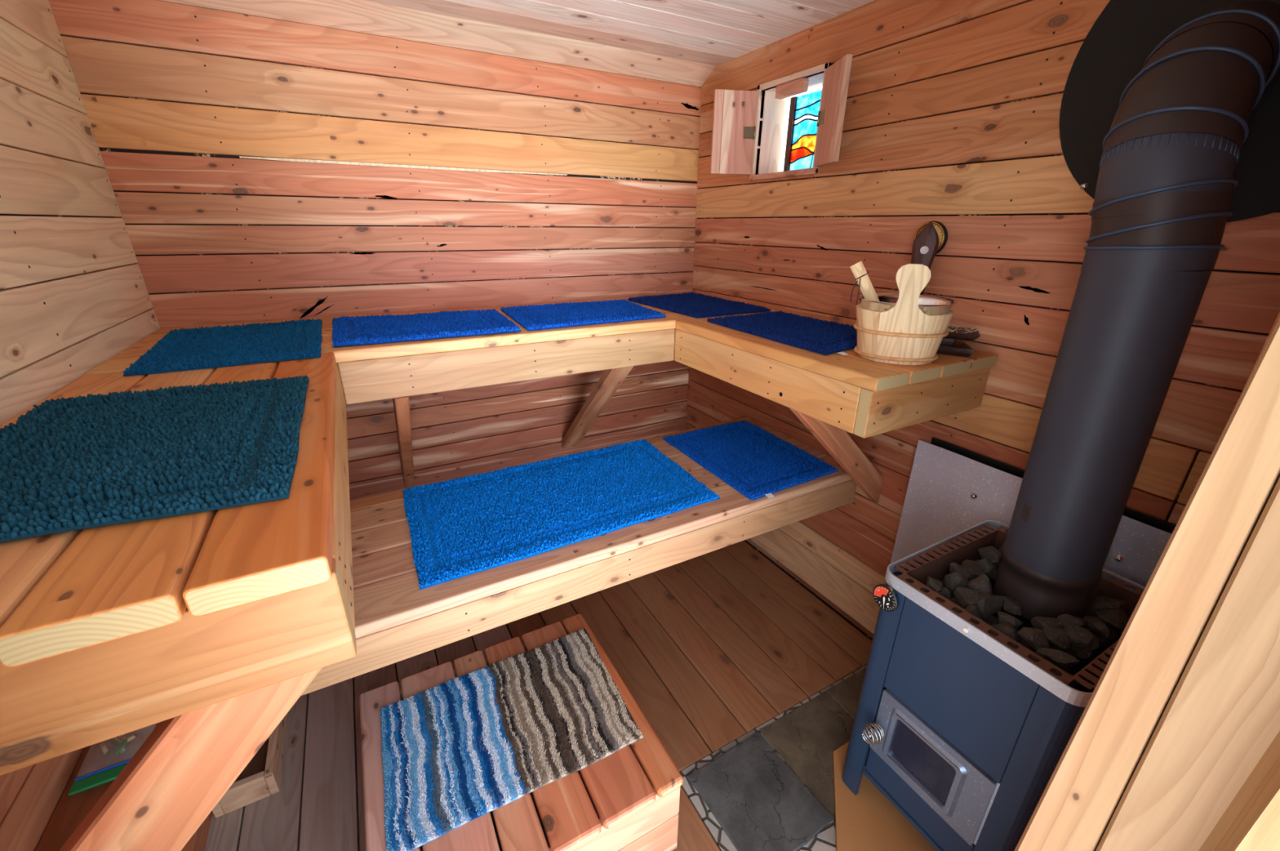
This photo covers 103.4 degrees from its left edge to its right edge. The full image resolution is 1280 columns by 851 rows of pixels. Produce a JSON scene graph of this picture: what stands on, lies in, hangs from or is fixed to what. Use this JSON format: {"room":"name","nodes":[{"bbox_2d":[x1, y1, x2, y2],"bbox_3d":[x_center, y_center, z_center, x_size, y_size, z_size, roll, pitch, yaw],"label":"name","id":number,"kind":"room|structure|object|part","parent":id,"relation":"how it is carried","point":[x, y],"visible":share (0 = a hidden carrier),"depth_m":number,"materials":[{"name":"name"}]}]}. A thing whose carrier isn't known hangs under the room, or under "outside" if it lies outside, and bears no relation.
{"room":"sauna","nodes":[
{"label":"sauna","id":0,"kind":"room"},
{"bbox_2d":[0,0,213,850],"bbox_3d":[-1.201,0.170,0.898,0.051,2.484,2.560,-11,24,-27],"label":"wall","id":1,"kind":"structure","parent":0,"point":[73,295],"depth_m":1.30,"materials":[{"name":"brown wood"}]},
{"bbox_2d":[35,721,197,850],"bbox_3d":[-1.032,0.826,1.021,0.131,0.275,0.288,-11,24,-27],"label":"wooden box","id":2,"kind":"object","parent":1,"relation":"attached to","point":[70,811],"visible":0.12,"depth_m":0.96,"materials":[{"name":"brown wood"}]},
{"bbox_2d":[68,733,135,795],"bbox_3d":[-1.057,0.655,1.023,0.102,0.030,0.143,-11,24,-27],"label":"bag","id":3,"kind":"object","parent":2,"relation":"on","point":[108,773],"visible":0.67,"depth_m":0.98,"materials":[{"name":"green plastic"}]},
{"bbox_2d":[0,351,356,850],"bbox_3d":[-0.910,0.369,1.097,0.568,0.772,1.185,-11,24,-27],"label":"bench","id":4,"kind":"object","parent":1,"relation":"attached to","point":[210,626],"visible":0.83,"depth_m":0.61,"materials":[{"name":"brown wood"}]},
{"bbox_2d":[0,374,309,542],"bbox_3d":[-0.875,0.020,0.891,0.486,0.026,0.697,-11,24,-27],"label":"bath mat","id":5,"kind":"object","parent":4,"relation":"on","point":[69,464],"visible":1,"depth_m":0.82,"materials":[{"name":"teal fabric"}]},
{"bbox_2d":[301,417,857,695],"bbox_3d":[-0.292,0.346,1.907,2.386,0.155,0.722,-11,24,-27],"label":"bench","id":6,"kind":"object","parent":1,"relation":"attached to","point":[395,620],"visible":0.34,"depth_m":1.58,"materials":[{"name":"brown wood"}]},
{"bbox_2d":[403,438,719,589],"bbox_3d":[-0.296,0.255,1.895,1.069,0.023,0.634,-11,24,-27],"label":"bath mat","id":7,"kind":"object","parent":6,"relation":"on","point":[468,525],"visible":1,"depth_m":1.82,"materials":[{"name":"blue fabric"}]},
{"bbox_2d":[662,419,838,500],"bbox_3d":[0.482,0.124,2.245,0.517,0.022,0.693,-11,24,-27],"label":"bath mat","id":8,"kind":"object","parent":6,"relation":"on","point":[757,463],"visible":1,"depth_m":2.20,"materials":[{"name":"blue fabric"}]},
{"bbox_2d":[48,0,702,500],"bbox_3d":[-0.767,-0.454,2.488,2.484,2.480,0.051,-11,24,-27],"label":"wall","id":9,"kind":"structure","parent":0,"point":[258,168],"depth_m":2.12,"materials":[{"name":"brown wood"}]},
{"bbox_2d":[83,297,777,488],"bbox_3d":[-0.570,-0.052,2.292,2.386,0.864,0.718,-11,24,-27],"label":"bench","id":10,"kind":"object","parent":9,"relation":"attached to","point":[399,371],"visible":0.62,"depth_m":1.85,"materials":[{"name":"brown wood"}]},
{"bbox_2d":[122,318,322,376],"bbox_3d":[-1.296,-0.277,1.638,0.463,0.023,0.663,-11,24,-27],"label":"bath mat","id":11,"kind":"object","parent":10,"relation":"on","point":[193,348],"visible":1,"depth_m":1.54,"materials":[{"name":"teal fabric"}]},
{"bbox_2d":[331,308,520,346],"bbox_3d":[-0.823,-0.389,1.927,0.636,0.024,0.522,-10,24,-25],"label":"bath mat","id":12,"kind":"object","parent":10,"relation":"on","point":[376,329],"visible":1,"depth_m":1.85,"materials":[{"name":"blue fabric"}]},
{"bbox_2d":[500,298,666,330],"bbox_3d":[-0.249,-0.503,2.232,0.675,0.023,0.557,-11,24,-27],"label":"bath mat","id":13,"kind":"object","parent":10,"relation":"on","point":[546,316],"visible":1,"depth_m":2.16,"materials":[{"name":"blue fabric"}]},
{"bbox_2d":[627,292,771,318],"bbox_3d":[0.270,-0.611,2.516,0.460,0.023,0.671,-11,24,-27],"label":"bath mat","id":14,"kind":"object","parent":10,"relation":"on","point":[693,304],"visible":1,"depth_m":2.42,"materials":[{"name":"blue fabric"}]},
{"bbox_2d":[160,0,875,86],"bbox_3d":[-0.088,-1.129,0.899,2.466,0.114,2.850,-11,24,-27],"label":"ceiling","id":15,"kind":"structure","parent":0,"point":[682,42],"depth_m":1.93,"materials":[{"name":"brown wood"}]},
{"bbox_2d":[204,540,871,850],"bbox_3d":[-0.159,1.093,1.908,2.516,0.060,2.590,-11,24,-27],"label":"floor","id":16,"kind":"structure","parent":0,"point":[711,647],"depth_m":2.05,"materials":[{"name":"brown wood"}]},
{"bbox_2d":[212,713,287,817],"bbox_3d":[-1.320,1.074,1.726,0.163,0.089,0.410,-11,24,-27],"label":"wooden frame","id":17,"kind":"object","parent":16,"relation":"on","point":[260,778],"visible":0.43,"depth_m":1.59,"materials":[{"name":"brown wood"}]},
{"bbox_2d":[359,613,683,850],"bbox_3d":[-0.380,1.036,1.517,0.746,0.330,0.705,-11,24,-27],"label":"step stool","id":18,"kind":"object","parent":16,"relation":"on","point":[633,790],"visible":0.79,"depth_m":1.33,"materials":[{"name":"brown wood"}]},
{"bbox_2d":[379,628,643,850],"bbox_3d":[-0.389,0.862,1.488,0.687,0.015,0.491,-11,24,-27],"label":"striped rug","id":19,"kind":"object","parent":18,"relation":"on","point":[457,751],"visible":1,"depth_m":1.44,"materials":[{"name":"multicoloured fabric"}]},
{"bbox_2d":[680,664,866,850],"bbox_3d":[0.819,1.232,1.539,1.076,0.028,0.952,-11,24,-27],"label":"floor","id":20,"kind":"structure","parent":0,"point":[825,839],"depth_m":1.58,"materials":[{"name":"stone"}]},
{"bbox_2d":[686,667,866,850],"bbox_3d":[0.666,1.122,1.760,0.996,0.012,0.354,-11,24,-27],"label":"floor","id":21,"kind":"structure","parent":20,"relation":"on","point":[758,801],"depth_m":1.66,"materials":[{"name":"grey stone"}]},
{"bbox_2d":[832,741,936,850],"bbox_3d":[0.902,1.195,1.554,0.805,0.016,0.570,-11,24,-27],"label":"board","id":22,"kind":"object","parent":20,"relation":"on","point":[865,820],"visible":0.27,"depth_m":1.53,"materials":[{"name":"brown wood"}]},
{"bbox_2d":[841,520,1145,850],"bbox_3d":[0.958,0.797,1.421,0.588,0.819,0.462,-11,24,-27],"label":"stove","id":23,"kind":"object","parent":22,"relation":"on","point":[962,726],"visible":0.78,"depth_m":1.26,"materials":[{"name":"paint"}]},
{"bbox_3d":[0.665,0.875,1.438,0.062,0.052,0.052,-11,24,-27],"label":"coil handle","id":24,"kind":"part","parent":23,"relation":"part of","materials":[{"name":"silver metal"}]},
{"bbox_3d":[0.679,0.783,1.494,0.040,0.786,0.094,4,22,9],"label":"leg","id":25,"kind":"part","parent":23,"relation":"part of","materials":[{"name":"paint"}]},
{"bbox_2d":[872,583,898,611],"bbox_3d":[0.655,0.456,1.346,0.012,0.077,0.072,-11,24,-27],"label":"thermometer","id":26,"kind":"object","parent":23,"relation":"attached to","point":[885,596],"visible":1,"depth_m":1.34,"materials":[{"name":"black"}]},
{"bbox_3d":[0.770,1.061,1.415,0.026,0.118,0.304,-11,24,-27],"label":"ash panel","id":27,"kind":"part","parent":23,"relation":"part of","materials":[{"name":"paint"}]},
{"bbox_3d":[0.753,0.893,1.350,0.004,0.150,0.170,-11,24,-27],"label":"door glass","id":28,"kind":"part","parent":23,"relation":"part of","materials":[{"name":"black glass"}]},
{"bbox_3d":[0.758,0.895,1.341,0.021,0.228,0.297,-11,24,-27],"label":"fire door","id":29,"kind":"part","parent":23,"relation":"part of","materials":[{"name":"metal"}]},
{"bbox_3d":[0.878,0.690,1.603,0.420,0.690,0.010,-11,24,-27],"label":"panel","id":30,"kind":"part","parent":23,"relation":"part of","materials":[{"name":"paint"}]},
{"bbox_2d":[941,576,945,585],"bbox_3d":[0.882,0.443,1.413,0.061,0.046,0.059,-6,23,-16],"label":"rock","id":31,"kind":"object","parent":23,"relation":"on","point":[943,581],"visible":0.06,"depth_m":1.42,"materials":[{"name":"grey stone"}]},
{"bbox_2d":[949,561,969,579],"bbox_3d":[0.877,0.401,1.385,0.051,0.043,0.052,-11,24,-27],"label":"rock","id":32,"kind":"object","parent":31,"relation":"on","point":[954,566],"visible":0.76,"depth_m":1.37,"materials":[{"name":"grey stone"}]},
{"bbox_2d":[960,559,982,579],"bbox_3d":[0.915,0.398,1.396,0.044,0.036,0.077,5,22,10],"label":"rock","id":33,"kind":"object","parent":31,"relation":"on","point":[972,567],"visible":0.67,"depth_m":1.38,"materials":[{"name":"grey stone"}]},
{"bbox_2d":[932,585,955,599],"bbox_3d":[0.836,0.464,1.383,0.075,0.060,0.068,-11,24,-27],"label":"rock","id":34,"kind":"object","parent":23,"relation":"on","point":[948,593],"visible":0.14,"depth_m":1.36,"materials":[{"name":"grey stone"}]},
{"bbox_2d":[945,571,968,590],"bbox_3d":[0.844,0.411,1.348,0.053,0.048,0.045,0,22,0],"label":"rock","id":35,"kind":"object","parent":34,"relation":"on","point":[953,580],"visible":0.94,"depth_m":1.33,"materials":[{"name":"grey stone"}]},
{"bbox_2d":[950,597,965,608],"bbox_3d":[0.838,0.478,1.334,0.051,0.047,0.051,-11,24,-27],"label":"rock","id":36,"kind":"object","parent":23,"relation":"on","point":[953,599],"visible":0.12,"depth_m":1.33,"materials":[{"name":"grey stone"}]},
{"bbox_2d":[953,586,978,607],"bbox_3d":[0.833,0.440,1.285,0.046,0.052,0.062,0,22,-1],"label":"rock","id":37,"kind":"object","parent":36,"relation":"on","point":[964,597],"visible":0.96,"depth_m":1.27,"materials":[{"name":"grey stone"}]},
{"bbox_3d":[0.764,0.633,1.240,0.011,0.318,0.307,-11,24,-27],"label":"panel","id":38,"kind":"part","parent":23,"relation":"part of","materials":[{"name":"paint"}]},
{"bbox_2d":[977,593,1004,617],"bbox_3d":[0.869,0.445,1.273,0.074,0.054,0.044,-7,23,-17],"label":"rock","id":39,"kind":"object","parent":23,"relation":"on","point":[988,604],"visible":0.77,"depth_m":1.26,"materials":[{"name":"grey stone"}]},
{"bbox_2d":[982,564,999,581],"bbox_3d":[1.024,0.426,1.469,0.059,0.056,0.052,17,27,35],"label":"rock","id":40,"kind":"object","parent":23,"relation":"on","point":[992,575],"visible":0.28,"depth_m":1.45,"materials":[{"name":"grey stone"}]},
{"bbox_2d":[977,545,1002,564],"bbox_3d":[1.005,0.372,1.450,0.038,0.048,0.066,-11,24,-27],"label":"rock","id":41,"kind":"object","parent":40,"relation":"on","point":[991,553],"visible":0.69,"depth_m":1.44,"materials":[{"name":"grey stone"}]},
{"bbox_2d":[997,610,1022,628],"bbox_3d":[0.885,0.465,1.216,0.039,0.032,0.053,-11,24,-27],"label":"rock","id":42,"kind":"object","parent":23,"relation":"on","point":[1003,617],"visible":0.76,"depth_m":1.20,"materials":[{"name":"grey stone"}]},
{"bbox_2d":[1016,629,1035,651],"bbox_3d":[0.927,0.526,1.222,0.058,0.042,0.073,13,25,29],"label":"rock","id":43,"kind":"object","parent":23,"relation":"on","point":[1020,638],"visible":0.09,"depth_m":1.20,"materials":[{"name":"grey stone"}]},
{"bbox_2d":[1031,616,1063,630],"bbox_3d":[0.967,0.471,1.198,0.058,0.037,0.053,4,22,8],"label":"rock","id":44,"kind":"object","parent":43,"relation":"on","point":[1038,622],"visible":0.81,"depth_m":1.19,"materials":[{"name":"grey stone"}]},
{"bbox_3d":[0.871,0.913,1.172,0.094,0.786,0.040,9,23,21],"label":"leg","id":45,"kind":"part","parent":23,"relation":"part of","materials":[{"name":"paint"}]},
{"bbox_2d":[1042,626,1071,648],"bbox_3d":[0.954,0.484,1.159,0.053,0.035,0.053,20,29,40],"label":"rock","id":46,"kind":"object","parent":23,"relation":"on","point":[1057,636],"visible":0.85,"depth_m":1.15,"materials":[{"name":"grey stone"}]},
{"bbox_2d":[1049,644,1076,657],"bbox_3d":[0.998,0.535,1.193,0.050,0.039,0.049,-19,28,-39],"label":"rock","id":47,"kind":"object","parent":23,"relation":"on","point":[1070,651],"visible":0.33,"depth_m":1.18,"materials":[{"name":"grey stone"}]},
{"bbox_2d":[1063,624,1093,647],"bbox_3d":[1.004,0.483,1.157,0.055,0.038,0.054,-11,24,-27],"label":"rock","id":48,"kind":"object","parent":47,"relation":"on","point":[1079,636],"visible":0.94,"depth_m":1.14,"materials":[{"name":"grey stone"}]},
{"bbox_2d":[1069,642,1092,658],"bbox_3d":[1.052,0.540,1.212,0.049,0.037,0.046,10,23,22],"label":"rock","id":49,"kind":"object","parent":23,"relation":"on","point":[1082,652],"visible":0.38,"depth_m":1.20,"materials":[{"name":"grey stone"}]},
{"bbox_2d":[1057,613,1086,629],"bbox_3d":[1.032,0.474,1.211,0.064,0.048,0.048,-11,24,-27],"label":"rock","id":50,"kind":"object","parent":49,"relation":"on","point":[1065,619],"visible":0.66,"depth_m":1.20,"materials":[{"name":"grey stone"}]},
{"bbox_2d":[1089,623,1118,645],"bbox_3d":[1.131,0.516,1.237,0.076,0.045,0.050,-11,24,-27],"label":"rock","id":51,"kind":"object","parent":23,"relation":"on","point":[1113,636],"visible":0.42,"depth_m":1.22,"materials":[{"name":"grey stone"}]},
{"bbox_2d":[1093,607,1128,629],"bbox_3d":[1.139,0.458,1.220,0.060,0.033,0.060,-11,24,-27],"label":"rock","id":52,"kind":"object","parent":51,"relation":"on","point":[1117,617],"visible":0.93,"depth_m":1.21,"materials":[{"name":"grey stone"}]},
{"bbox_2d":[1092,614,1124,634],"bbox_3d":[1.200,0.499,1.283,0.075,0.056,0.050,5,22,12],"label":"rock","id":53,"kind":"object","parent":23,"relation":"on","point":[1118,630],"visible":0.1,"depth_m":1.26,"materials":[{"name":"grey stone"}]},
{"bbox_2d":[1091,595,1125,610],"bbox_3d":[1.172,0.451,1.261,0.072,0.052,0.052,-11,24,-27],"label":"rock","id":54,"kind":"object","parent":53,"relation":"on","point":[1100,602],"visible":0.67,"depth_m":1.25,"materials":[{"name":"grey stone"}]},
{"bbox_2d":[992,0,1279,620],"bbox_3d":[1.109,-0.194,1.180,0.405,1.355,0.255,-20,29,-41],"label":"pipe","id":55,"kind":"object","parent":23,"relation":"on","point":[1159,213],"visible":1,"depth_m":1.01,"materials":[{"name":"black metal"}]},
{"bbox_3d":[0.901,0.504,1.287,0.043,0.040,0.080,-11,24,-27],"label":"rock","id":56,"kind":"object","parent":23,"relation":"on","visible":0},
{"bbox_2d":[1002,595,1022,614],"bbox_3d":[0.933,0.452,1.265,0.045,0.030,0.050,12,24,27],"label":"rock","id":57,"kind":"object","parent":56,"relation":"on","point":[1011,606],"visible":0.89,"depth_m":1.26,"materials":[{"name":"grey stone"}]},
{"bbox_3d":[0.937,0.562,1.142,0.058,0.052,0.078,-11,24,-27],"label":"rock","id":58,"kind":"object","parent":23,"relation":"on","visible":0},
{"bbox_2d":[1035,647,1079,669],"bbox_3d":[0.920,0.511,1.111,0.066,0.044,0.049,0,22,-2],"label":"rock","id":59,"kind":"object","parent":58,"relation":"on","point":[1063,660],"visible":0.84,"depth_m":1.10,"materials":[{"name":"grey stone"}]},
{"bbox_3d":[1.092,0.525,1.234,0.036,0.042,0.062,2,22,3],"label":"rock","id":60,"kind":"object","parent":23,"relation":"on","visible":0},
{"bbox_2d":[1084,615,1109,637],"bbox_3d":[1.087,0.477,1.209,0.036,0.038,0.065,9,23,20],"label":"rock","id":61,"kind":"object","parent":60,"relation":"on","point":[1095,624],"visible":0.95,"depth_m":1.19,"materials":[{"name":"grey stone"}]},
{"bbox_3d":[0.933,0.448,1.437,0.062,0.044,0.063,-11,24,-27],"label":"rock","id":62,"kind":"object","parent":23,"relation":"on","visible":0},
{"bbox_2d":[975,558,995,573],"bbox_3d":[0.966,0.393,1.417,0.044,0.043,0.048,-11,24,-27],"label":"rock","id":63,"kind":"object","parent":62,"relation":"on","point":[985,565],"visible":0.91,"depth_m":1.40,"materials":[{"name":"grey stone"}]},
{"bbox_3d":[0.846,0.520,1.230,0.056,0.048,0.068,-11,24,-27],"label":"rock","id":64,"kind":"object","parent":23,"relation":"in","visible":0},
{"bbox_2d":[964,604,982,619],"bbox_3d":[0.826,0.464,1.241,0.051,0.049,0.047,-11,24,-27],"label":"rock","id":65,"kind":"object","parent":64,"relation":"on","point":[974,609],"visible":0.46,"depth_m":1.23,"materials":[{"name":"grey stone"}]},
{"bbox_2d":[991,622,1017,639],"bbox_3d":[0.853,0.483,1.183,0.052,0.042,0.053,18,27,37],"label":"rock","id":66,"kind":"object","parent":64,"relation":"on","point":[1009,629],"visible":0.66,"depth_m":1.17,"materials":[{"name":"grey stone"}]},
{"bbox_3d":[0.921,0.468,1.375,0.090,0.057,0.046,-11,24,-27],"label":"rock","id":67,"kind":"object","parent":23,"relation":"in","visible":0},
{"bbox_2d":[966,573,993,595],"bbox_3d":[0.893,0.426,1.316,0.070,0.063,0.052,1,22,1],"label":"rock","id":68,"kind":"object","parent":67,"relation":"on","point":[981,584],"visible":0.62,"depth_m":1.31,"materials":[{"name":"grey stone"}]},
{"bbox_3d":[0.884,0.547,1.186,0.076,0.047,0.051,-11,24,-27],"label":"rock","id":69,"kind":"object","parent":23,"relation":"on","visible":0},
{"bbox_2d":[1017,626,1049,650],"bbox_3d":[0.904,0.489,1.160,0.060,0.046,0.053,-11,24,-27],"label":"rock","id":70,"kind":"object","parent":69,"relation":"on","point":[1035,637],"visible":0.88,"depth_m":1.15,"materials":[{"name":"grey stone"}]},
{"bbox_2d":[686,0,1279,640],"bbox_3d":[0.912,-0.260,2.034,0.043,2.480,2.502,-11,24,-27],"label":"wall","id":71,"kind":"structure","parent":0,"point":[953,109],"depth_m":1.64,"materials":[{"name":"brown wood"}]},
{"bbox_2d":[710,53,853,180],"bbox_3d":[0.642,-1.255,2.120,0.366,0.382,0.658,-11,24,-27],"label":"window","id":72,"kind":"structure","parent":71,"relation":"in","point":[815,119],"depth_m":2.27,"materials":[{"name":"brown wood"}]},
{"bbox_2d":[710,88,756,174],"bbox_3d":[0.424,-1.333,2.309,0.190,0.334,0.022,-2,22,-7],"label":"shutter","id":73,"kind":"object","parent":72,"relation":"attached to","point":[734,131],"depth_m":2.30,"materials":[{"name":"brown wood"}]},
{"bbox_3d":[0.696,-1.284,2.194,0.195,0.382,0.405,-11,24,-27],"label":"frame","id":74,"kind":"part","parent":72,"relation":"part of","materials":[{"name":"brown wood"}]},
{"bbox_3d":[0.774,-1.289,2.204,0.003,0.298,0.295,-11,24,-27],"label":"stained glass","id":75,"kind":"part","parent":72,"relation":"part of","materials":[{"name":"multicoloured glass"}]},
{"bbox_2d":[813,53,853,166],"bbox_3d":[0.724,-1.172,1.908,0.022,0.334,0.190,-1,22,-3],"label":"shutter","id":76,"kind":"object","parent":72,"relation":"attached to","point":[830,119],"depth_m":1.88,"materials":[{"name":"brown wood"}]},
{"bbox_2d":[674,311,998,502],"bbox_3d":[0.633,-0.015,1.984,0.578,0.687,0.991,-11,24,-27],"label":"bench","id":77,"kind":"object","parent":71,"relation":"attached to","point":[834,394],"visible":0.91,"depth_m":1.57,"materials":[{"name":"brown wood"}]},
{"bbox_2d":[706,311,857,355],"bbox_3d":[0.609,-0.363,1.898,0.442,0.023,0.710,-11,24,-27],"label":"bath mat","id":78,"kind":"object","parent":77,"relation":"on","point":[825,337],"visible":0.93,"depth_m":1.86,"materials":[{"name":"blue fabric"}]},
{"bbox_2d":[853,263,957,364],"bbox_3d":[0.777,-0.341,1.497,0.275,0.278,0.267,-11,24,-27],"label":"bucket","id":79,"kind":"object","parent":77,"relation":"on","point":[907,326],"visible":0.99,"depth_m":1.42,"materials":[{"name":"brown wood"}]},
{"bbox_2d":[849,260,879,304],"bbox_3d":[0.709,-0.358,1.496,0.184,0.242,0.088,19,28,38],"label":"ladle","id":80,"kind":"object","parent":79,"relation":"in","point":[861,276],"visible":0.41,"depth_m":1.48,"materials":[{"name":"brown wood"}]},
{"bbox_3d":[0.735,-0.305,1.405,0.124,0.278,0.075,10,23,22],"label":"handle","id":81,"kind":"part","parent":79,"relation":"part of","materials":[{"name":"brown wood"}]},
{"bbox_2d":[856,293,957,315],"bbox_3d":[0.780,-0.306,1.513,0.267,0.144,0.267,-11,24,-27],"label":"rim","id":82,"kind":"object","parent":79,"relation":"on","point":[889,304],"depth_m":1.42,"materials":[{"name":"white wood"}]},
{"bbox_2d":[911,220,939,294],"bbox_3d":[0.945,-0.485,1.717,0.076,0.389,0.032,8,23,19],"label":"paddle","id":83,"kind":"object","parent":77,"relation":"on","point":[926,243],"visible":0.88,"depth_m":1.67,"materials":[{"name":"brown wood"}]},
{"bbox_2d":[920,245,928,253],"bbox_3d":[0.940,-0.580,1.671,0.025,0.025,0.004,11,24,26],"label":"button","id":84,"kind":"object","parent":83,"relation":"attached to","point":[923,249],"depth_m":1.67,"materials":[{"name":"silver metal"}]},
{"bbox_2d":[936,340,974,356],"bbox_3d":[0.977,-0.254,1.627,0.166,0.025,0.135,14,25,30],"label":"bath brush","id":85,"kind":"object","parent":77,"relation":"on","point":[959,348],"visible":0.5,"depth_m":1.57,"materials":[{"name":"brown wood"}]},
{"bbox_2d":[940,322,980,344],"bbox_3d":[0.981,-0.295,1.621,0.176,0.054,0.152,12,24,27],"label":"bath brush","id":86,"kind":"object","parent":85,"relation":"on","point":[961,333],"visible":0.46,"depth_m":1.57,"materials":[{"name":"brown wood"}]},
{"bbox_2d":[913,221,947,253],"bbox_3d":[0.976,-0.628,1.702,0.022,0.112,0.112,-11,24,-27],"label":"gauge","id":87,"kind":"object","parent":71,"relation":"attached to","point":[942,232],"visible":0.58,"depth_m":1.67,"materials":[{"name":"gold metal"}]},
{"bbox_2d":[889,436,1176,586],"bbox_3d":[1.214,0.536,1.645,0.058,0.792,0.805,-11,24,-27],"label":"shield","id":88,"kind":"object","parent":71,"relation":"attached to","point":[952,489],"visible":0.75,"depth_m":1.69,"materials":[{"name":"silver metal"}]},
{"bbox_2d":[1059,0,1279,222],"bbox_3d":[1.282,-0.780,1.062,0.008,0.670,0.670,-11,24,-27],"label":"plate","id":89,"kind":"object","parent":71,"relation":"attached to","point":[1119,42],"visible":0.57,"depth_m":1.21,"materials":[{"name":"black metal"}]},
{"bbox_2d":[1241,311,1279,392],"bbox_3d":[0.436,0.329,0.483,2.426,2.420,0.140,-11,24,-27],"label":"wall","id":90,"kind":"structure","parent":0,"point":[1278,315],"depth_m":0.54,"materials":[{"name":"brown wood"}]},
{"bbox_2d":[1014,317,1279,850],"bbox_3d":[0.682,0.306,0.554,0.100,2.415,0.288,-11,24,-27],"label":"door","id":91,"kind":"structure","parent":90,"relation":"in","point":[1175,744],"depth_m":0.59,"materials":[{"name":"brown wood"}]},
{"bbox_3d":[0.721,0.331,0.490,0.100,2.415,0.130,-11,24,-27],"label":"trim","id":92,"kind":"part","parent":91,"relation":"part of","materials":[{"name":"brown wood"}]},
{"bbox_3d":[0.783,0.474,1.349,0.044,0.048,0.076,-11,24,-27],"label":"rock","id":93,"kind":"object","parent":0,"visible":0},
{"bbox_2d":[926,575,942,591],"bbox_3d":[0.773,0.418,1.327,0.037,0.036,0.053,13,25,28],"label":"rock","id":94,"kind":"object","parent":93,"relation":"on","point":[932,583],"visible":0.98,"depth_m":1.32,"materials":[{"name":"grey stone"}]}
]}

